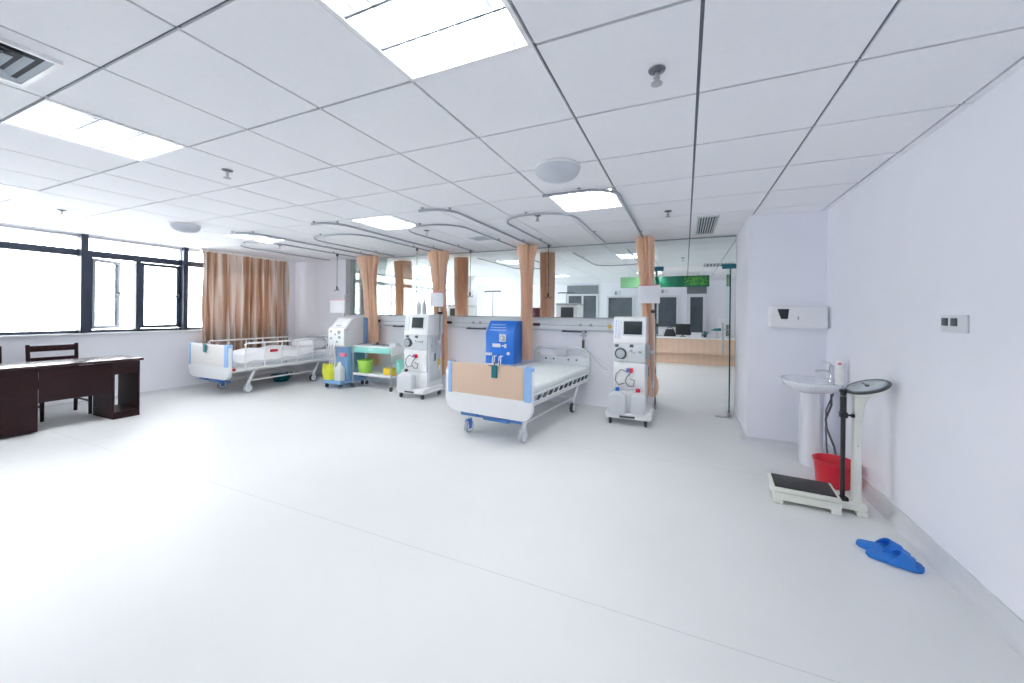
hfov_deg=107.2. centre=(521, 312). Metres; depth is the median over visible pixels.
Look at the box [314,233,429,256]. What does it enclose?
rail
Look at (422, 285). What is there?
window
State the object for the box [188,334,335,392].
hospital bed
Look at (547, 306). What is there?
curtain
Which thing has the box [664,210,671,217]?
sprinkler
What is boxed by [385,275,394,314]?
window
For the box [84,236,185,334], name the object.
window
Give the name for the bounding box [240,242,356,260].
rail
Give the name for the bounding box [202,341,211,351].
bottle
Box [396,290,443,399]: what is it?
machine
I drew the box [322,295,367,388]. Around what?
machine
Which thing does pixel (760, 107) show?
ceiling
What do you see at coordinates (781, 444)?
baseboard
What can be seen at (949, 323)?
light switch
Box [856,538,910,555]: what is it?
slipper
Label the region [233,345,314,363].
quilt
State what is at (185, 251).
window post
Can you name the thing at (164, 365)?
wall
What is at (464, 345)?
wall
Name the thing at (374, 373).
shelf
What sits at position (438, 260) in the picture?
curtain
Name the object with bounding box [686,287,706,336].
door
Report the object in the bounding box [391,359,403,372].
plastic tub
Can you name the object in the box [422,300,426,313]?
bottle
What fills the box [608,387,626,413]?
jug
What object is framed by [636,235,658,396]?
curtain
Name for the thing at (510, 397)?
hospital bed
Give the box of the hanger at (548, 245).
[545,245,551,298]
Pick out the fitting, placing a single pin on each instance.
(715, 415)
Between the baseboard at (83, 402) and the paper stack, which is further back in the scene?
the paper stack
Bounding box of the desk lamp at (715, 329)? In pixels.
[712,328,720,337]
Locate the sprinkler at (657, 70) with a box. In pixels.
[648,65,665,87]
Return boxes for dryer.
[768,306,827,328]
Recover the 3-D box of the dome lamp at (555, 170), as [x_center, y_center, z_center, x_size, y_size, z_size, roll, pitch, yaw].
[0.263,-1.024,2.725,0.336,0.154,0.336,1,0,24]
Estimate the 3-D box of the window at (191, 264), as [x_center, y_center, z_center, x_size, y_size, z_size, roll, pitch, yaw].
[-5.443,-0.390,7.172,0.170,1.413,1.590,1,0,24]
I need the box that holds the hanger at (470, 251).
[467,250,472,296]
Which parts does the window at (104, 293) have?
sash pane, sash, sill, sash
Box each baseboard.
[38,371,292,411]
[295,371,322,376]
[731,413,745,441]
[742,436,798,450]
[823,442,1023,659]
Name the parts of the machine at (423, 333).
pump panel, door, panel, panel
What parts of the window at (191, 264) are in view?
frame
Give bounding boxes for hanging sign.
[620,273,708,287]
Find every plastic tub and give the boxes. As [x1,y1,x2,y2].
[357,359,372,372]
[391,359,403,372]
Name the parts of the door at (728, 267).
pull handle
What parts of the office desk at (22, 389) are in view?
modesty panel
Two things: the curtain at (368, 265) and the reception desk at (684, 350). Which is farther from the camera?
the reception desk at (684, 350)
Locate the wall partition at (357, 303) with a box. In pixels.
[349,235,736,318]
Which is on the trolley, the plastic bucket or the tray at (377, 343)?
the tray at (377, 343)
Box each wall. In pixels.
[0,223,452,405]
[294,259,653,407]
[477,280,734,337]
[734,210,827,449]
[826,66,1023,620]
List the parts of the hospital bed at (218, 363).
footboard panel, footboard, rail, leg, under frame, rail post, mattress, mattress, bed frame, rail, rail post, leg, headboard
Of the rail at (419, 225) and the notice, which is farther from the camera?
the notice
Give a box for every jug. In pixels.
[334,362,344,380]
[397,369,415,388]
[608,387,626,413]
[630,388,644,414]
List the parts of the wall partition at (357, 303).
glass pane, glass pane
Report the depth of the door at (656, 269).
5.47 m
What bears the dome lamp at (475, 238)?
in the ceiling
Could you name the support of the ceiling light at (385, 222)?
attached to the ceiling
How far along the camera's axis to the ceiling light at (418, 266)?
8.81 m
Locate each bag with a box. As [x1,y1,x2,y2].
[322,363,336,379]
[664,327,675,336]
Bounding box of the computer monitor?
[676,324,689,336]
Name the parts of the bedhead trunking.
equipment rail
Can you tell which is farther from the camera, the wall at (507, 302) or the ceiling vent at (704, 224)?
the wall at (507, 302)
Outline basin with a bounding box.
[781,360,842,467]
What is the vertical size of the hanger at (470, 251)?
0.780 m
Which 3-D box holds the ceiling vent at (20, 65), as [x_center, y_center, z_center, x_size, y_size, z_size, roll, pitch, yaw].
[-2.229,-1.072,1.508,0.410,0.031,0.410,1,0,24]
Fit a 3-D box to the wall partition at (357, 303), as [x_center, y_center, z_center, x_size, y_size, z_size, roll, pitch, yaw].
[-0.331,-0.493,6.362,6.910,1.127,0.040,1,0,24]
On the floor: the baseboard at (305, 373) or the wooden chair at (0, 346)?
the wooden chair at (0, 346)
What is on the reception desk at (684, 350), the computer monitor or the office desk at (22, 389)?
the computer monitor
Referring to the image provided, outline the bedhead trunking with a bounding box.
[343,315,613,332]
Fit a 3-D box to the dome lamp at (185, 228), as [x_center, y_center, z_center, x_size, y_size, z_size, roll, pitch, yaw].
[-4.210,-1.069,4.714,0.336,0.154,0.336,1,0,24]
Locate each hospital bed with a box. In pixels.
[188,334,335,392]
[446,345,590,443]
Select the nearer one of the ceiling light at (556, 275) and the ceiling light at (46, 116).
the ceiling light at (46, 116)
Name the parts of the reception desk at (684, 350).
panel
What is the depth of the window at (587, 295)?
13.16 m
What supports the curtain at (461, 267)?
hanging from the ceiling
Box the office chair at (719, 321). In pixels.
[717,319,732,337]
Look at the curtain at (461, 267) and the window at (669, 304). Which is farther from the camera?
the window at (669, 304)
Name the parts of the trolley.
post, drawer, post, panel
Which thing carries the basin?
on the floor
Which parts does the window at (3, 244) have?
sill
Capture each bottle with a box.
[202,341,211,351]
[416,300,420,313]
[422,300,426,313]
[835,358,844,385]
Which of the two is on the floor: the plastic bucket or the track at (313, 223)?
the plastic bucket
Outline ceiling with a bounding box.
[0,0,1023,285]
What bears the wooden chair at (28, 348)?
on the floor
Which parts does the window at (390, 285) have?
pane, pane, pane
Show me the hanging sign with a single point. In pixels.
(699, 280)
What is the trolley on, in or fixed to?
on the floor
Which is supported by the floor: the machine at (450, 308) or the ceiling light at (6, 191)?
the machine at (450, 308)
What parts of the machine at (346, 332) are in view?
panel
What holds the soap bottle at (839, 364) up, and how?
on the basin
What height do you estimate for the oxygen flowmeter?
0.521 m
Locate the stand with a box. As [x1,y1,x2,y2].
[485,290,500,315]
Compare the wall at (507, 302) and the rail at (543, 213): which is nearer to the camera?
the rail at (543, 213)
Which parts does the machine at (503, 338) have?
gauge plate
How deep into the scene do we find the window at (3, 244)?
5.05 m
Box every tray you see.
[357,342,388,346]
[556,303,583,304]
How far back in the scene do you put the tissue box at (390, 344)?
6.51 m
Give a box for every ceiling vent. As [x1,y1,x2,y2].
[0,36,62,86]
[695,215,719,234]
[703,262,734,266]
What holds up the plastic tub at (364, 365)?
on the trolley
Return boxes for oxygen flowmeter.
[580,331,607,369]
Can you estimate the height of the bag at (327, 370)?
0.272 m
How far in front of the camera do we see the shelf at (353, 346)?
6.56 m
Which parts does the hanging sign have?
pale panel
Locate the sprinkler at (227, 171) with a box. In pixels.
[221,168,232,179]
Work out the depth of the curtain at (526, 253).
5.75 m
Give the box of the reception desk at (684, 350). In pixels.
[658,335,734,366]
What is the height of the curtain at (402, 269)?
2.005 m
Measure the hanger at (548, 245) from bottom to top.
0.810 m
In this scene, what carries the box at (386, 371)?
on the trolley
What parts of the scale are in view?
height rod, dial glass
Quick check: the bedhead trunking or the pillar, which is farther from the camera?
the pillar
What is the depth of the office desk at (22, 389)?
4.28 m
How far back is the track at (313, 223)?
4.84 m
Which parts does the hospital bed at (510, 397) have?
footboard panel, footboard, under frame, mattress, bed frame, rail, mattress, headboard, leg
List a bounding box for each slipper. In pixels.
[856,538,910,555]
[865,548,924,573]
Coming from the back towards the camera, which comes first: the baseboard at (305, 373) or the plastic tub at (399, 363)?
the baseboard at (305, 373)
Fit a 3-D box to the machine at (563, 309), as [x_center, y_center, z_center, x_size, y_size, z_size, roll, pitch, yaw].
[0.994,0.589,7.716,0.520,1.560,0.550,1,0,24]
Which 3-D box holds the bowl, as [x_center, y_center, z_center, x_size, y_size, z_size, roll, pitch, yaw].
[-4.635,1.250,7.299,0.360,0.126,0.360,1,0,24]
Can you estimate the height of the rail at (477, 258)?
0.041 m
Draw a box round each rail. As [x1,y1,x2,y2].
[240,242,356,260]
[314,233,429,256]
[408,223,516,251]
[477,258,539,268]
[507,212,605,246]
[573,249,637,265]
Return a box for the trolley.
[351,345,403,391]
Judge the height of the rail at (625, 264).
0.041 m
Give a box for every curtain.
[200,249,288,349]
[357,256,380,365]
[394,260,411,314]
[428,250,448,374]
[454,256,468,315]
[517,244,536,359]
[540,251,554,316]
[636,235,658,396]
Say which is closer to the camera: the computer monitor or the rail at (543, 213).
the rail at (543, 213)
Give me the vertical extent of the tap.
0.191 m
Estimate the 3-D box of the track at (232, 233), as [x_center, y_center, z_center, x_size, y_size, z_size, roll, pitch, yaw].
[-3.171,-1.064,5.999,0.320,0.043,2.360,1,0,32]
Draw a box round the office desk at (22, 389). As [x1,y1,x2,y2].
[0,355,143,437]
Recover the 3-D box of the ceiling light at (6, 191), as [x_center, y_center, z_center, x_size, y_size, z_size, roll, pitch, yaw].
[-4.744,-1.149,3.246,0.594,0.106,0.594,1,0,24]
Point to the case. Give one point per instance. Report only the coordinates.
(536, 311)
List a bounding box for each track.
[230,231,378,256]
[311,221,442,250]
[418,207,529,245]
[543,187,642,236]
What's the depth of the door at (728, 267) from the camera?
5.16 m
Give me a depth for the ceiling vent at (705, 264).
7.88 m
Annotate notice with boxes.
[661,289,667,293]
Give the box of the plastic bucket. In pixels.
[812,453,850,490]
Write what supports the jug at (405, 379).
on the machine at (423, 333)
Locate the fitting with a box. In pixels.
[715,415,731,417]
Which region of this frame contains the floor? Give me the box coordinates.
[0,362,1023,682]
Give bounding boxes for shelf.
[352,345,403,348]
[353,370,398,377]
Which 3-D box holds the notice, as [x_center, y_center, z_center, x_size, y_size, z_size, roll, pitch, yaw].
[4.620,-0.695,12.162,0.220,0.140,0.015,1,0,24]
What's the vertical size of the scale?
0.931 m
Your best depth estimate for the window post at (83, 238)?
5.32 m
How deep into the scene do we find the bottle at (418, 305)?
6.27 m
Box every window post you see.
[78,234,88,332]
[181,247,188,329]
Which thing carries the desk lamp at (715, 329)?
on the reception desk at (684, 350)
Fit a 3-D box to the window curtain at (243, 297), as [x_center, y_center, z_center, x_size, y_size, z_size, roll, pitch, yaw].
[-5.216,-0.049,7.219,0.192,2.112,1.562,1,0,24]
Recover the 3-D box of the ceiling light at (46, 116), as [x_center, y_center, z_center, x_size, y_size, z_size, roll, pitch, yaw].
[-2.543,-1.127,2.288,0.594,0.106,0.594,1,0,24]
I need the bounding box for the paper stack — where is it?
[690,332,701,336]
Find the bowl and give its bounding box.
[270,373,290,381]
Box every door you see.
[654,266,663,408]
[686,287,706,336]
[722,264,735,416]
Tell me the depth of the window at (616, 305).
12.70 m
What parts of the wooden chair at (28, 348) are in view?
leg, leg, rail, rail, leg, leg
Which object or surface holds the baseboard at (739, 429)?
attached to the wall at (781, 259)
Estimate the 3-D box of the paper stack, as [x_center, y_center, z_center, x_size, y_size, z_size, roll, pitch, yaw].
[4.856,0.608,10.491,0.290,0.130,0.200,1,0,24]
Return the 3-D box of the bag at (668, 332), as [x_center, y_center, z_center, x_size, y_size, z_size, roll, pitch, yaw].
[4.262,0.537,10.816,0.340,0.259,0.180,1,0,24]
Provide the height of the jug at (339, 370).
0.324 m
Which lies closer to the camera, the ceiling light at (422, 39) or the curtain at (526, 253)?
the ceiling light at (422, 39)
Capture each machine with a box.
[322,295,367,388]
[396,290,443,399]
[447,305,474,315]
[483,321,521,366]
[556,303,583,316]
[605,282,659,426]
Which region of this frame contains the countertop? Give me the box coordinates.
[658,335,734,339]
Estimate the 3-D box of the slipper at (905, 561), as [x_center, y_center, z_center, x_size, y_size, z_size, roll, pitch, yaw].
[2.062,1.342,2.088,0.235,0.076,0.122,1,0,40]
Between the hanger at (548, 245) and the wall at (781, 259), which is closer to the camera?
the wall at (781, 259)
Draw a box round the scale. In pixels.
[767,379,891,517]
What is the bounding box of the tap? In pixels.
[815,360,834,381]
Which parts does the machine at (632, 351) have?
pump panel, panel, door, panel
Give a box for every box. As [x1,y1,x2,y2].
[383,367,395,375]
[389,343,399,346]
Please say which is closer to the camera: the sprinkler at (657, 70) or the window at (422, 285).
the sprinkler at (657, 70)
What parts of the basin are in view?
bowl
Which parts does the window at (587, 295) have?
pane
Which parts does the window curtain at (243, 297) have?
curtain rail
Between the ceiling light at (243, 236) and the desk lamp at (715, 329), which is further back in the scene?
the desk lamp at (715, 329)
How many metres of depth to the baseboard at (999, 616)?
1.93 m
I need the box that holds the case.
[532,308,539,316]
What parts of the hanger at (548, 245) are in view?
rod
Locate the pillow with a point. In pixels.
(320, 343)
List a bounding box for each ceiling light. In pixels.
[0,184,37,198]
[2,96,187,160]
[223,231,291,241]
[316,0,532,81]
[349,214,418,230]
[412,264,429,268]
[494,259,518,263]
[548,186,623,212]
[555,274,569,276]
[615,253,636,258]
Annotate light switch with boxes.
[941,315,969,333]
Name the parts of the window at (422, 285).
pane, frame, pane, pane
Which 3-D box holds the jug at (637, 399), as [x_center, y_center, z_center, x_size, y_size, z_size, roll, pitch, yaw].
[1.405,1.066,4.548,0.170,0.304,0.100,1,0,24]
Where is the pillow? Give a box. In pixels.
[291,338,324,348]
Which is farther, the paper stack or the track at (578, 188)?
the paper stack
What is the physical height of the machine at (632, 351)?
1.770 m
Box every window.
[0,224,83,337]
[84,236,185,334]
[186,249,251,330]
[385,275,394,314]
[411,279,432,313]
[446,283,452,304]
[567,285,597,317]
[606,296,633,317]
[658,295,678,328]
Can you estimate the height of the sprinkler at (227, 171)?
0.114 m
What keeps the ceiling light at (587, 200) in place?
attached to the ceiling
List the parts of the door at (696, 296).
pane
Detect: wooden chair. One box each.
[0,346,1,363]
[25,343,91,421]
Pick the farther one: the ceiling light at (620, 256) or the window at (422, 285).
the window at (422, 285)
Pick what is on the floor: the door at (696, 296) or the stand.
the stand
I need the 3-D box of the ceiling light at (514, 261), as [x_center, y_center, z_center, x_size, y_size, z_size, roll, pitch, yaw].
[-0.150,-1.103,7.791,0.594,0.106,0.594,1,0,24]
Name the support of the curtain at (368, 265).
hanging from the track at (232, 233)
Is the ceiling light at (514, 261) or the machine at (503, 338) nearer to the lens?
the machine at (503, 338)
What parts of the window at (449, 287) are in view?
pane, pane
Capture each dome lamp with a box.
[166,222,200,233]
[467,236,493,240]
[534,158,580,183]
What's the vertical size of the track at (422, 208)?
0.043 m
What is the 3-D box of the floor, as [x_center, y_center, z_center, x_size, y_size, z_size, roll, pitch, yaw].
[-0.187,1.417,5.746,11.300,0.120,16.000,1,0,24]
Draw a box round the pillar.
[452,276,476,315]
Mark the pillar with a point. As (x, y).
(472, 288)
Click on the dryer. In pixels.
(815, 317)

